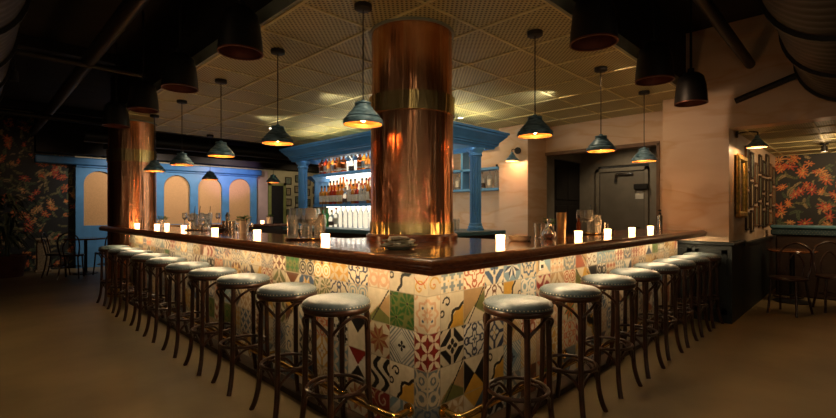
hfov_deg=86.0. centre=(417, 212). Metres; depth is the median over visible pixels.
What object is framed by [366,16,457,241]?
column
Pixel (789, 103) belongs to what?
wall header
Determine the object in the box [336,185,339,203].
liquor bottle
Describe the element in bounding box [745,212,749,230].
framed picture
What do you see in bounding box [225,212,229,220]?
cocktail shaker
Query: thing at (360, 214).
liquor bottle
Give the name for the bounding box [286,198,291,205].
framed picture
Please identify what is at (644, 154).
pendant lamp
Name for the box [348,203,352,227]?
liquor bottle
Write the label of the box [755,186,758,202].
framed picture
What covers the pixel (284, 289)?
seat cushion
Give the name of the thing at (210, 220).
glass
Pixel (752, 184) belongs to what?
framed picture
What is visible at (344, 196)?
liquor bottle
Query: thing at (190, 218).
bowl
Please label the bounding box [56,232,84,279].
bentwood chair
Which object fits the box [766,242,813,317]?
bentwood chair
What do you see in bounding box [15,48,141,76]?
ceiling pipe
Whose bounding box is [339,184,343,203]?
liquor bottle
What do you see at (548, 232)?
decanter
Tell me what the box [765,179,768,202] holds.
framed picture
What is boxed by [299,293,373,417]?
bar stool
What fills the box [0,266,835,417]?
floor
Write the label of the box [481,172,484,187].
liquor bottle
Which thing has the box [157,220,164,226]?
pot
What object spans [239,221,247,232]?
pot
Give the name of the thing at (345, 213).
liquor bottle
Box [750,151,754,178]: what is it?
framed picture
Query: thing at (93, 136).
ceiling beam
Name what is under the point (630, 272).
seat cushion
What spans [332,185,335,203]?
liquor bottle
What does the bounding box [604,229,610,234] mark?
votive candle
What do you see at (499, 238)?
votive candle
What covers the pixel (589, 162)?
wall
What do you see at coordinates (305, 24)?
ceiling
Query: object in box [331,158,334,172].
liquor bottle
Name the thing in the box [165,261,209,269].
seat cushion
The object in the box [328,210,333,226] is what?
liquor bottle
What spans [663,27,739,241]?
wall pillar
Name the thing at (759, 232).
wall
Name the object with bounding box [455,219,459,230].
glass
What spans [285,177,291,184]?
framed picture
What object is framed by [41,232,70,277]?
bentwood chair
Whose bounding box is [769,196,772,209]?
framed picture
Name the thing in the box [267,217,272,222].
pot
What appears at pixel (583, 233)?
serving tray
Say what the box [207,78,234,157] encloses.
pendant lamp
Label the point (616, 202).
door
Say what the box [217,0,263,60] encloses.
lamp
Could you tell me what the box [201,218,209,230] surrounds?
decanter
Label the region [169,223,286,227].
countertop
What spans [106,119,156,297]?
column
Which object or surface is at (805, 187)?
wall
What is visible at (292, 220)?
glass
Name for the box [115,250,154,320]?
bar stool
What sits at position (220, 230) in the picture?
mixing bowl
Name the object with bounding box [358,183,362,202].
liquor bottle
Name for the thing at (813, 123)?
trim
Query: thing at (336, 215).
liquor bottle
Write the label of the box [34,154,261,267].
wall paneling
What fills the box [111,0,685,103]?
trim
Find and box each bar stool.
[96,245,131,305]
[107,247,142,312]
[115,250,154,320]
[129,253,169,330]
[143,257,189,342]
[161,261,213,357]
[183,267,240,375]
[211,273,274,395]
[249,282,321,417]
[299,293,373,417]
[481,294,554,417]
[531,283,607,417]
[576,274,642,398]
[606,268,665,378]
[633,262,683,360]
[651,258,698,347]
[668,255,711,337]
[681,252,723,328]
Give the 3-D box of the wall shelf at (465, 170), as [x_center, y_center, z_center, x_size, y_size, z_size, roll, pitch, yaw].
[0.622,-0.848,8.499,0.200,0.935,2.300,0,0,-45]
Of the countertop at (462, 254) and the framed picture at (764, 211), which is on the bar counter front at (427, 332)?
the countertop at (462, 254)
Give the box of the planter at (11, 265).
[0,254,27,278]
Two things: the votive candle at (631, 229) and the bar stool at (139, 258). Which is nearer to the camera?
the votive candle at (631, 229)
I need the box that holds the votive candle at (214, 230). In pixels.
[211,228,218,233]
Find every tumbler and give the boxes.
[246,223,252,233]
[295,225,303,237]
[534,223,541,237]
[556,213,565,237]
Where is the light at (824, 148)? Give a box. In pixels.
[820,143,828,151]
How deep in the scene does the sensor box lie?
8.03 m
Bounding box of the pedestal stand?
[34,238,51,272]
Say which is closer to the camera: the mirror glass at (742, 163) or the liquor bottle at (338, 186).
the mirror glass at (742, 163)
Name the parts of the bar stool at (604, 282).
leg, leg, leg, leg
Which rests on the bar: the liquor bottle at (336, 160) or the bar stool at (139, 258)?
the liquor bottle at (336, 160)
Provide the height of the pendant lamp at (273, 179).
0.825 m
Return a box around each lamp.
[102,42,129,128]
[127,11,158,113]
[144,114,164,171]
[161,0,198,92]
[170,99,193,165]
[202,134,217,179]
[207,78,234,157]
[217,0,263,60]
[261,47,293,145]
[266,146,279,182]
[343,1,382,127]
[517,29,552,138]
[569,0,618,51]
[586,66,615,152]
[631,90,656,162]
[635,0,674,85]
[674,0,708,106]
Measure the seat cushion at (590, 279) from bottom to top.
0.050 m
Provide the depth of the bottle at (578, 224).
4.44 m
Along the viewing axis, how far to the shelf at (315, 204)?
7.72 m
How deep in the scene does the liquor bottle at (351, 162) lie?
7.69 m
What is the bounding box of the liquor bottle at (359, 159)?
[357,154,361,169]
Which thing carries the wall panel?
attached to the wall at (51, 186)
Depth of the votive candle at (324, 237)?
3.29 m
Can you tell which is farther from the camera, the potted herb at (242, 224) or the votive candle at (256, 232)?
the potted herb at (242, 224)
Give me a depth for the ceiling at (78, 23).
5.45 m
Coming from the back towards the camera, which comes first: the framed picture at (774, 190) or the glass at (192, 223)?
the framed picture at (774, 190)
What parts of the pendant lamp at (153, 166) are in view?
lamp shade, cord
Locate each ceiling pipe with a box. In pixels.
[0,109,291,146]
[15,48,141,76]
[29,0,149,134]
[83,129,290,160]
[103,144,318,166]
[693,0,754,68]
[734,73,796,103]
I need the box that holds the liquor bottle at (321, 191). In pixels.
[319,186,322,203]
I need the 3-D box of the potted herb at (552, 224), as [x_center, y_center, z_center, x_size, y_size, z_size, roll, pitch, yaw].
[1.173,0.129,3.999,0.124,0.171,0.120,0,0,-11]
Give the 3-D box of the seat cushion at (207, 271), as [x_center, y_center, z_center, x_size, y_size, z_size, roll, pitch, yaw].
[-1.722,0.490,3.765,0.378,0.050,0.378,0,0,-44]
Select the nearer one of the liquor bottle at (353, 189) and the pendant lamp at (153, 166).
the pendant lamp at (153, 166)
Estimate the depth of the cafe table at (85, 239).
9.39 m
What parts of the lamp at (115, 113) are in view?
stem, lamp shade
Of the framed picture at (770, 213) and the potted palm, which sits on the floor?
the potted palm
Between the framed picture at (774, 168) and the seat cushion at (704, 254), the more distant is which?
the framed picture at (774, 168)
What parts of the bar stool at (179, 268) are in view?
leg, leg, leg, leg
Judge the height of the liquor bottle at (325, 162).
0.351 m
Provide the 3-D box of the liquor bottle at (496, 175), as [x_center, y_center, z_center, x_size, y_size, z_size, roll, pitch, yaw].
[1.365,-0.630,7.757,0.081,0.410,0.083,0,0,29]
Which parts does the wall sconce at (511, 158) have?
lamp shade, wall plate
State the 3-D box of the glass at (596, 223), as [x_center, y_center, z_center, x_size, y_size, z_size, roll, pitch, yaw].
[1.754,0.065,4.398,0.091,0.288,0.089,0,0,-45]
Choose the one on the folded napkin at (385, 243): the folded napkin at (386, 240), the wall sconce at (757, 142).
the folded napkin at (386, 240)
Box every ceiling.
[0,0,762,111]
[128,0,675,145]
[735,120,835,155]
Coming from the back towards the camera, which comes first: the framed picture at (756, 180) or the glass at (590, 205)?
the framed picture at (756, 180)
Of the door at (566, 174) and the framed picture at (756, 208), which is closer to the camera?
the framed picture at (756, 208)
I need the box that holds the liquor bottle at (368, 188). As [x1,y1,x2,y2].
[366,179,370,202]
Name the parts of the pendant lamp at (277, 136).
lamp shade, cord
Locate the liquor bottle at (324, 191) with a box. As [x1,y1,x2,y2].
[322,186,325,203]
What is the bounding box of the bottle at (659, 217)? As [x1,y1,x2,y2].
[657,210,662,229]
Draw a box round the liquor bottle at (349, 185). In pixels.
[347,184,350,203]
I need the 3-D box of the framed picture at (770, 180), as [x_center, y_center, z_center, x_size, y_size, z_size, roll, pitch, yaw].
[5.818,-0.433,7.391,0.249,0.246,0.025,0,0,-45]
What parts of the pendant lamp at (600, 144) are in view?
cord, lamp shade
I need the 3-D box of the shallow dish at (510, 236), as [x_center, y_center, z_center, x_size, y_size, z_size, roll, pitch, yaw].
[0.764,0.186,3.380,0.164,0.026,0.164,0,0,-45]
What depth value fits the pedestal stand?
9.62 m
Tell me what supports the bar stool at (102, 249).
on the floor
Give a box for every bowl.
[182,213,186,219]
[187,214,193,222]
[218,228,227,232]
[305,208,316,224]
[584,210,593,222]
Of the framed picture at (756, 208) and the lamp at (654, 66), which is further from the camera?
the framed picture at (756, 208)
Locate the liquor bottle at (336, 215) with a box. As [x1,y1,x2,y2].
[334,207,338,226]
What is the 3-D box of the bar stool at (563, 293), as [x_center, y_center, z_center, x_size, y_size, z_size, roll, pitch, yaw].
[0.976,0.878,2.884,0.384,0.827,0.383,0,0,-45]
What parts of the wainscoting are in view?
rail, padded rail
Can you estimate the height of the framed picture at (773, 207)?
0.311 m
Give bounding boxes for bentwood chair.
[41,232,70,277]
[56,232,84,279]
[92,237,106,274]
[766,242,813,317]
[812,241,835,312]
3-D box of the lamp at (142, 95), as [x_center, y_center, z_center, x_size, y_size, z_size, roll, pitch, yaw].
[-3.026,-1.669,4.936,0.306,1.092,0.306,0,0,-45]
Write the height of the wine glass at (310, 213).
0.245 m
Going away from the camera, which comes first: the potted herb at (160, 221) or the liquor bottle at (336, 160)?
the potted herb at (160, 221)
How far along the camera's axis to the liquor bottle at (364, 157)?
7.46 m
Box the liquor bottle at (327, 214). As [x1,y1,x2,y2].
[325,207,329,226]
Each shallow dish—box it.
[508,235,529,237]
[508,237,529,241]
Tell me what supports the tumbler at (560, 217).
on the countertop at (462, 254)
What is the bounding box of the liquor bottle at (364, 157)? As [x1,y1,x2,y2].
[361,154,366,168]
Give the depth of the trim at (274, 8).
3.38 m
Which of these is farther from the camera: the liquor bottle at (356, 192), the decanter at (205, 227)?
the liquor bottle at (356, 192)
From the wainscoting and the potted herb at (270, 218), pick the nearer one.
the wainscoting
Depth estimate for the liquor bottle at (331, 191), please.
8.07 m
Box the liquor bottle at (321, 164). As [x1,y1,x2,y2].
[319,160,323,173]
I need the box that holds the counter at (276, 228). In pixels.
[169,223,286,233]
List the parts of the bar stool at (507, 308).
leg, leg, nail trim, leg, leg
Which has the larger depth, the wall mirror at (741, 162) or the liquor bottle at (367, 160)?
the liquor bottle at (367, 160)
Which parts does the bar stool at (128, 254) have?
leg, leg, leg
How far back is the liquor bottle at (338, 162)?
7.91 m
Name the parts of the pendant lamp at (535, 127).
lamp shade, cord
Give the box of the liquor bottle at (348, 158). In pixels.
[346,156,350,170]
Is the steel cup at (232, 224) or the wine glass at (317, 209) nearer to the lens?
the wine glass at (317, 209)
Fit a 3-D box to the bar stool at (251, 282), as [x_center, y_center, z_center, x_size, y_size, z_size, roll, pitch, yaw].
[-1.311,0.878,3.370,0.384,0.827,0.383,0,0,-39]
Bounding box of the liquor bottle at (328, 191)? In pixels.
[326,185,329,203]
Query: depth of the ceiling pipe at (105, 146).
11.40 m
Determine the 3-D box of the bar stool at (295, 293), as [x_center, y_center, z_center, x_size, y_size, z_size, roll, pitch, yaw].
[-0.850,0.878,2.912,0.383,0.827,0.384,0,0,45]
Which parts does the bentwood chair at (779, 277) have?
leg, leg, seat, leg, leg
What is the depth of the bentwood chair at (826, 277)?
5.98 m
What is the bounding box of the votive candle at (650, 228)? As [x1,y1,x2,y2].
[647,226,653,230]
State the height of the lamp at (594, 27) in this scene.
1.092 m
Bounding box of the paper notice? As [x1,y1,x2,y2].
[635,191,643,198]
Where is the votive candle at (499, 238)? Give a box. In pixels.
[496,235,504,242]
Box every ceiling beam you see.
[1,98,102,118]
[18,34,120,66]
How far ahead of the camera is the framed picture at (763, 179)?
6.87 m
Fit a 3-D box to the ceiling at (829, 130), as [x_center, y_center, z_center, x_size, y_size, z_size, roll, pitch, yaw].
[6.885,-1.010,4.853,3.600,0.050,5.127,0,0,-45]
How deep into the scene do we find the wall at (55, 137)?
10.23 m
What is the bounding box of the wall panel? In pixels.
[257,171,267,222]
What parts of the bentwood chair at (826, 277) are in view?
leg, seat, leg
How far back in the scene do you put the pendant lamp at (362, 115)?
3.04 m
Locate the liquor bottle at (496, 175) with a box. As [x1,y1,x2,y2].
[494,164,498,187]
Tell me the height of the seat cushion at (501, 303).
0.050 m
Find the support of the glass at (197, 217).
on the serving tray at (184, 229)
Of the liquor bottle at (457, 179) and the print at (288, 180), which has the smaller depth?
the liquor bottle at (457, 179)
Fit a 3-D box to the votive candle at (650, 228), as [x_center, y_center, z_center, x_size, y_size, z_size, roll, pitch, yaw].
[2.701,0.186,5.204,0.066,0.057,0.066,0,0,-45]
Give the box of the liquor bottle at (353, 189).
[351,183,354,203]
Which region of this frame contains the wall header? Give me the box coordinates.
[729,14,835,130]
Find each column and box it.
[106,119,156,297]
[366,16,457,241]
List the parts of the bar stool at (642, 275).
leg, leg, leg, leg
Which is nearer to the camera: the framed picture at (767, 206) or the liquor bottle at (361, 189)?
the framed picture at (767, 206)
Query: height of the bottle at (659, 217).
0.250 m
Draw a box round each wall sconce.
[505,147,520,161]
[736,131,768,148]
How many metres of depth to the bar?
6.83 m
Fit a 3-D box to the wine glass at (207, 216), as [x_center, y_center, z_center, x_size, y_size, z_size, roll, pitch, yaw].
[-2.569,0.113,5.440,0.075,0.192,0.074,0,0,-45]
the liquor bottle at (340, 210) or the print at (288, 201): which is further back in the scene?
the print at (288, 201)
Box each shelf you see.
[313,169,370,176]
[313,203,370,206]
[453,145,498,192]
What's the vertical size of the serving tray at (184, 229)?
0.017 m
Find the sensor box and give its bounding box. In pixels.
[634,184,648,189]
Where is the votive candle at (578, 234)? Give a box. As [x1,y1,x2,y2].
[574,231,581,237]
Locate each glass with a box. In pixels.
[182,213,186,224]
[187,214,193,228]
[189,206,195,228]
[194,206,201,228]
[203,214,209,222]
[207,206,211,228]
[287,203,298,237]
[289,208,300,223]
[300,208,305,223]
[302,205,312,237]
[305,208,316,237]
[312,208,319,237]
[315,203,325,237]
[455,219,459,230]
[576,210,584,223]
[584,210,593,232]
[587,205,591,232]
[592,208,601,232]
[741,162,743,210]
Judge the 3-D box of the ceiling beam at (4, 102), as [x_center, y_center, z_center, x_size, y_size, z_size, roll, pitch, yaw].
[-6.629,-2.140,10.165,13.000,0.130,0.150,0,0,-45]
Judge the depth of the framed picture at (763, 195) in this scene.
6.87 m
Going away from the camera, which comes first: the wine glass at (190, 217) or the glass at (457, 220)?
the wine glass at (190, 217)
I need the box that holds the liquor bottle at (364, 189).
[362,183,365,202]
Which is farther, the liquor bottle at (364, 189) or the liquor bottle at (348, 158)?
the liquor bottle at (348, 158)
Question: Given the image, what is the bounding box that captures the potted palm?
[0,194,42,278]
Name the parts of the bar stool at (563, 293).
leg, leg, leg, leg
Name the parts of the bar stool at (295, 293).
leg, leg, leg, leg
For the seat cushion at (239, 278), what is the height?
0.050 m
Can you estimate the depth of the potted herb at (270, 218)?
8.83 m
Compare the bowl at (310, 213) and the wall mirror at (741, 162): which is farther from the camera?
the wall mirror at (741, 162)
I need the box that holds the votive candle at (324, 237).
[321,234,329,241]
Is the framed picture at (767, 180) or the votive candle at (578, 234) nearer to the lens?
the votive candle at (578, 234)
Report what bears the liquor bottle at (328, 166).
on the bar
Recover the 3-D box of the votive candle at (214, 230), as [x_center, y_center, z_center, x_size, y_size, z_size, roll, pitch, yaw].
[-2.051,0.186,4.526,0.066,0.057,0.066,0,0,-45]
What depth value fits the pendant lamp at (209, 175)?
8.20 m
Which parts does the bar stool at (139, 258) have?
leg, leg, leg, leg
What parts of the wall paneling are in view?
cane panel, cornice, cane panel, cane panel, cane panel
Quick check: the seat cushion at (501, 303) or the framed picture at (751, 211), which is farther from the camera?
the framed picture at (751, 211)
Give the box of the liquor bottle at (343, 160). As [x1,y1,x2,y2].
[340,156,345,171]
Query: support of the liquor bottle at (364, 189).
on the bar
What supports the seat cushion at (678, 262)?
on the bar stool at (683, 264)
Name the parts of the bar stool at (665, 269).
leg, leg, leg, leg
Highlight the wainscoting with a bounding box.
[770,225,835,300]
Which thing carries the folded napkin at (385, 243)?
on the plate at (391, 247)
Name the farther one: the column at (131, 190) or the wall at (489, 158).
the wall at (489, 158)
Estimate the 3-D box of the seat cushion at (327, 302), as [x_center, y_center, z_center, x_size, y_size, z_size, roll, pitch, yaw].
[-0.456,0.490,2.514,0.378,0.050,0.378,0,0,-45]
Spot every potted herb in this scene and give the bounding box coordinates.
[156,216,167,226]
[236,215,251,232]
[266,214,273,222]
[543,218,556,227]
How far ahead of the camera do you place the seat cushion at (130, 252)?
5.39 m
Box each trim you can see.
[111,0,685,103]
[125,0,678,110]
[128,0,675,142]
[545,141,659,228]
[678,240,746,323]
[743,122,835,155]
[743,235,776,314]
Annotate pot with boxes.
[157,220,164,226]
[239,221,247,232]
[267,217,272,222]
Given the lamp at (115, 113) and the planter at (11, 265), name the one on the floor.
the planter at (11, 265)
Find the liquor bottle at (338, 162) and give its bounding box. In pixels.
[336,157,340,171]
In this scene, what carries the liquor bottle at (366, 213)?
on the bar
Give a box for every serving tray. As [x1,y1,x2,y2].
[184,229,211,230]
[285,236,320,240]
[582,232,602,234]
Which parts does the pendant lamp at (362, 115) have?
lamp shade, cord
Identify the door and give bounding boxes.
[268,183,285,222]
[554,159,579,234]
[596,166,648,231]
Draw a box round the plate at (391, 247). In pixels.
[380,244,417,249]
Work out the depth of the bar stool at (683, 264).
4.35 m
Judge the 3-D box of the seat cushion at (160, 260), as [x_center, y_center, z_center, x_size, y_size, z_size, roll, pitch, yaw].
[-2.606,0.490,4.649,0.378,0.050,0.378,0,0,-45]
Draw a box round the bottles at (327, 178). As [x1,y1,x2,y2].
[326,173,370,206]
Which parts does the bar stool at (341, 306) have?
leg, leg, nail trim, leg, leg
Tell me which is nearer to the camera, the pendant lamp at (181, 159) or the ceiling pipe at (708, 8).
the ceiling pipe at (708, 8)
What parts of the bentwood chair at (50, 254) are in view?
leg, leg, seat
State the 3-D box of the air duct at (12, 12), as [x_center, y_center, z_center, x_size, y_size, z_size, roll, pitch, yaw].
[-4.441,-1.655,4.214,0.940,1.119,9.440,0,0,-45]
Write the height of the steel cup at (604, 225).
0.110 m
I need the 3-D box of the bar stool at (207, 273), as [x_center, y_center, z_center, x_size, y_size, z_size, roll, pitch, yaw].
[-1.722,0.878,3.765,0.384,0.827,0.383,0,0,-41]
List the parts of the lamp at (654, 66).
stem, lamp shade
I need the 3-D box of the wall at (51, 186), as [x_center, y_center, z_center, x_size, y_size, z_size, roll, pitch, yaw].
[-6.763,-0.465,11.713,15.000,3.500,0.170,0,0,-45]
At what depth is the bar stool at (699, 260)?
4.77 m
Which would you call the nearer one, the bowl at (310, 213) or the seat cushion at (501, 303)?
the seat cushion at (501, 303)
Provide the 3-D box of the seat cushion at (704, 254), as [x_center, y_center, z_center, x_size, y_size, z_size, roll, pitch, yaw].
[3.288,0.490,5.197,0.378,0.050,0.378,0,0,-42]
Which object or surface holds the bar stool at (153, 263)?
on the floor
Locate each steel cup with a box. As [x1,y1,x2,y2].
[225,221,228,231]
[229,221,235,231]
[601,223,607,233]
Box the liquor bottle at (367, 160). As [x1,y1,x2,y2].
[365,153,369,168]
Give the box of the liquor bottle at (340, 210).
[339,207,342,226]
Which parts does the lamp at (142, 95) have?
lamp shade, stem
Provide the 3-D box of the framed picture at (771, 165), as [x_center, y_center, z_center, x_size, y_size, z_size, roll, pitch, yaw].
[5.818,-0.697,7.391,0.218,0.213,0.025,0,0,-45]
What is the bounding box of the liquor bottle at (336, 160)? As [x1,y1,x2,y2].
[334,158,337,171]
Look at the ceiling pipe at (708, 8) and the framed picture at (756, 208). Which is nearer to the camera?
the ceiling pipe at (708, 8)
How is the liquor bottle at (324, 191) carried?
on the bar
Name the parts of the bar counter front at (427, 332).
foot rail, tile panel, tile panel, foot rail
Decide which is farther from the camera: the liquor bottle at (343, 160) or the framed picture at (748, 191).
the liquor bottle at (343, 160)
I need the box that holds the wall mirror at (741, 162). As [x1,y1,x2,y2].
[735,153,747,217]
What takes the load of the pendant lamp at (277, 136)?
hanging from the ceiling at (305, 24)
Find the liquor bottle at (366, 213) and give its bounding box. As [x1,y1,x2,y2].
[364,203,368,227]
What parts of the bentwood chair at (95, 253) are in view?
leg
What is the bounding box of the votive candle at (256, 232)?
[253,230,260,235]
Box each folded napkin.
[382,239,414,242]
[383,242,413,245]
[388,236,409,239]
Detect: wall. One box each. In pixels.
[0,108,325,270]
[34,111,318,172]
[453,146,498,229]
[499,124,546,238]
[546,110,662,215]
[547,146,655,231]
[740,135,774,240]
[775,152,835,225]
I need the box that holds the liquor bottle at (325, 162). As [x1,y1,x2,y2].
[324,159,327,173]
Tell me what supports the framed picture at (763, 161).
attached to the wall at (759, 232)
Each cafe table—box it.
[62,237,105,274]
[767,248,818,304]
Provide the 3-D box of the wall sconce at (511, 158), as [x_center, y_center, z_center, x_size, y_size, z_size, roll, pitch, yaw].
[1.526,-0.940,7.183,0.280,0.240,0.220,0,0,-45]
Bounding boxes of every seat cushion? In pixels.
[99,245,129,249]
[108,247,141,252]
[118,250,153,255]
[131,253,169,259]
[146,257,186,263]
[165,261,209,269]
[188,267,236,276]
[216,273,269,284]
[257,282,316,296]
[302,293,369,311]
[483,294,552,312]
[540,283,600,297]
[581,274,635,285]
[610,268,659,277]
[633,262,678,270]
[653,258,695,265]
[669,255,708,261]
[683,252,720,258]
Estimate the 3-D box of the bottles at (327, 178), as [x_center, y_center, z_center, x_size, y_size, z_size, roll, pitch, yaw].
[-0.673,-0.496,7.430,0.015,0.793,2.980,0,0,-45]
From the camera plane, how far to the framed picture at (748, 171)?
6.00 m
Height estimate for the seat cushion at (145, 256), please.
0.050 m
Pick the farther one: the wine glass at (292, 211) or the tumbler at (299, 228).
the wine glass at (292, 211)
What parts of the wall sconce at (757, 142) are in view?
lamp shade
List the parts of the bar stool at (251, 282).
leg, leg, leg, leg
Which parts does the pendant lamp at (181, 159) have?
lamp shade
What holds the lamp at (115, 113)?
hanging from the ceiling at (78, 23)
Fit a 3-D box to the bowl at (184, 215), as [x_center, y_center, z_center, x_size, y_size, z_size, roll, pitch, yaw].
[-3.995,0.065,7.672,0.082,0.120,0.080,0,0,-45]
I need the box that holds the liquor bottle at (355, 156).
[354,155,358,169]
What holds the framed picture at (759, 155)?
attached to the wall at (759, 232)
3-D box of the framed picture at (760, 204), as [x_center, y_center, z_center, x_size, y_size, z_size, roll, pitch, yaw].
[5.096,0.029,6.670,0.277,0.365,0.025,0,0,-45]
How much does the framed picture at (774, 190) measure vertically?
0.282 m
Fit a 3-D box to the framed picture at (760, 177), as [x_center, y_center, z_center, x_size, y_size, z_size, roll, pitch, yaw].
[5.096,-0.367,6.670,0.216,0.356,0.025,0,0,-45]
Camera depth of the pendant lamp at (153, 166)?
6.53 m
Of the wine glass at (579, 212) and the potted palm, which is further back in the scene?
the potted palm
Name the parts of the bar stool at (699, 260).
leg, leg, leg, leg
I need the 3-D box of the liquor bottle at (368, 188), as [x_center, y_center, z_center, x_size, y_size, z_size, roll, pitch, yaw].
[-0.806,-0.350,7.334,0.086,0.410,0.086,0,0,40]
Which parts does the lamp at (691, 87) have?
stem, lamp shade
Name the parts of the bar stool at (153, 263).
leg, leg, leg, leg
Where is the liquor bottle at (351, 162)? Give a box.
[348,155,353,170]
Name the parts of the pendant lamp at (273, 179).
lamp shade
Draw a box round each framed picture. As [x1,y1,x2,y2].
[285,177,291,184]
[286,188,290,194]
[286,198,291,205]
[745,145,749,167]
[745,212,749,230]
[748,171,749,188]
[748,191,749,208]
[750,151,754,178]
[750,181,754,207]
[750,210,753,231]
[754,162,758,183]
[754,206,758,225]
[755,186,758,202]
[758,154,761,173]
[758,175,761,199]
[758,202,762,226]
[762,160,765,175]
[762,178,765,192]
[762,194,765,207]
[762,210,765,227]
[765,154,769,176]
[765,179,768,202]
[765,205,768,225]
[769,163,772,176]
[769,178,772,193]
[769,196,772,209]
[769,212,772,224]
[772,167,775,185]
[772,187,775,203]
[772,206,774,224]
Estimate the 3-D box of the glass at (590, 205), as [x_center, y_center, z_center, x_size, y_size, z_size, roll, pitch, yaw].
[1.747,0.065,4.518,0.091,0.288,0.089,0,0,-45]
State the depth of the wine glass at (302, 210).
3.67 m
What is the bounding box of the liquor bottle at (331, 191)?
[329,185,332,203]
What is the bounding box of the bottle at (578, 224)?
[576,215,580,230]
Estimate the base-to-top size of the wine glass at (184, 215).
0.210 m
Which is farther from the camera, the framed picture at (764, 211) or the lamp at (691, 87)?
the framed picture at (764, 211)
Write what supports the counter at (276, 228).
on the floor
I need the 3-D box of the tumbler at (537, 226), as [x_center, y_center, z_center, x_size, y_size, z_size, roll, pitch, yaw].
[1.032,0.155,3.861,0.064,0.120,0.063,0,0,-45]
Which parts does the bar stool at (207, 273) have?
leg, leg, leg, leg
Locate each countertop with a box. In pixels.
[99,226,706,275]
[121,226,695,257]
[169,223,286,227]
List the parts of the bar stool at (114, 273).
leg, leg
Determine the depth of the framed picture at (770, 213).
7.31 m
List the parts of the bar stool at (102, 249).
leg, leg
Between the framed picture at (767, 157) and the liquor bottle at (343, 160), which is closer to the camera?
the framed picture at (767, 157)
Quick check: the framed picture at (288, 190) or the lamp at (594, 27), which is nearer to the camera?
the lamp at (594, 27)
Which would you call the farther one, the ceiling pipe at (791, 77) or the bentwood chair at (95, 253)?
the bentwood chair at (95, 253)
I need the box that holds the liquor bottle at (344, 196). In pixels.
[342,187,346,203]
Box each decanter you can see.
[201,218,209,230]
[542,218,555,238]
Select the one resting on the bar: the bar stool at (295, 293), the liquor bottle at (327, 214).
the liquor bottle at (327, 214)
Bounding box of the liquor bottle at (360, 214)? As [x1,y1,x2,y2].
[358,206,362,227]
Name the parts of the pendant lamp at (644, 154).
lamp shade, cord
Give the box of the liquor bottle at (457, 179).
[455,173,459,189]
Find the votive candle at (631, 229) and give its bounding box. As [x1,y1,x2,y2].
[629,227,634,232]
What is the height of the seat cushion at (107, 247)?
0.050 m
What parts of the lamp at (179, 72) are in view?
lamp shade, stem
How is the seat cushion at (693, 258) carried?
on the bar stool at (699, 260)
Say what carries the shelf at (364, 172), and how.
attached to the bar
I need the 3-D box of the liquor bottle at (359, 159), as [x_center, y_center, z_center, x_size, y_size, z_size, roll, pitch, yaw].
[-0.979,-0.871,7.577,0.114,0.343,0.114,0,0,32]
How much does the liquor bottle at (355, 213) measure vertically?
0.410 m
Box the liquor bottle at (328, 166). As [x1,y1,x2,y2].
[326,159,330,172]
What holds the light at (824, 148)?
attached to the ceiling at (829, 130)
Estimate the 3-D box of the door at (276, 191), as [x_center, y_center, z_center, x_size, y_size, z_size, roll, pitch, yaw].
[-4.384,0.185,13.944,0.580,2.200,0.060,0,0,-45]
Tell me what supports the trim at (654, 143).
attached to the wall at (629, 129)
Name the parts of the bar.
panel, panel, cornice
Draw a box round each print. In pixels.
[286,178,290,183]
[286,199,290,204]
[756,208,757,223]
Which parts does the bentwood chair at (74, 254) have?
leg, leg, seat, leg, leg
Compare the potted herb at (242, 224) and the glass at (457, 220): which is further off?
the glass at (457, 220)
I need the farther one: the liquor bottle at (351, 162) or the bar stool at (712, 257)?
the liquor bottle at (351, 162)
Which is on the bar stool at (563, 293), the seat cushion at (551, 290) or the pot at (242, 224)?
the seat cushion at (551, 290)
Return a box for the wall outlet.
[538,260,543,270]
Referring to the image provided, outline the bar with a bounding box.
[279,121,509,238]
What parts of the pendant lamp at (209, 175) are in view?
lamp shade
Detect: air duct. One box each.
[0,0,30,106]
[758,0,835,101]
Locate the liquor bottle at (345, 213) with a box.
[343,203,347,226]
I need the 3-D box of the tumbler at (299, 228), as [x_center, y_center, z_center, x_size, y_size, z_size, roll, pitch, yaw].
[-0.925,0.154,3.496,0.064,0.110,0.063,0,0,-45]
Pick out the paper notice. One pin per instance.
(638, 194)
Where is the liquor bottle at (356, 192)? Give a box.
[354,183,358,203]
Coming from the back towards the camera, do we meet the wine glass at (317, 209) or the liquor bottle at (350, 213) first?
the liquor bottle at (350, 213)
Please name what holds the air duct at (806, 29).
hanging from the ceiling at (78, 23)
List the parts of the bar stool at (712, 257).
leg, leg, leg, leg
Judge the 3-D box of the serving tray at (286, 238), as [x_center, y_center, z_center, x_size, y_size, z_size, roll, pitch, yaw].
[-0.891,0.206,3.606,0.356,0.017,0.356,0,0,-45]
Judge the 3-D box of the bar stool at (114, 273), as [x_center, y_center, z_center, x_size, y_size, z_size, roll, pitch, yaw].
[-3.883,0.878,5.945,0.383,0.827,0.384,0,0,44]
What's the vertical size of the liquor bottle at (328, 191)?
0.351 m
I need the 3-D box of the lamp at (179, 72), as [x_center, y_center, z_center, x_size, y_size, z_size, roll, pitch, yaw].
[-2.164,-1.669,4.073,0.306,1.092,0.306,0,0,-45]
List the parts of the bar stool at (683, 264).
leg, leg, leg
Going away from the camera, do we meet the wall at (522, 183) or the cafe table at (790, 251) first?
the cafe table at (790, 251)
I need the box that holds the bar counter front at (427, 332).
[118,235,688,417]
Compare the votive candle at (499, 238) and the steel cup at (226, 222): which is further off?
the steel cup at (226, 222)
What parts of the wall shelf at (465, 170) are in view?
shelf, shelf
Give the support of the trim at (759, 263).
attached to the wall at (759, 232)
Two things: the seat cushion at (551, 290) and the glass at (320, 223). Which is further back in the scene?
the glass at (320, 223)
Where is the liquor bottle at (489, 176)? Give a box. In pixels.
[487,170,491,187]
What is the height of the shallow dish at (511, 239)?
0.026 m
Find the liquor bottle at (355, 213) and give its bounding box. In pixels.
[353,203,357,227]
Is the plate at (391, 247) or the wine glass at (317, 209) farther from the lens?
the wine glass at (317, 209)

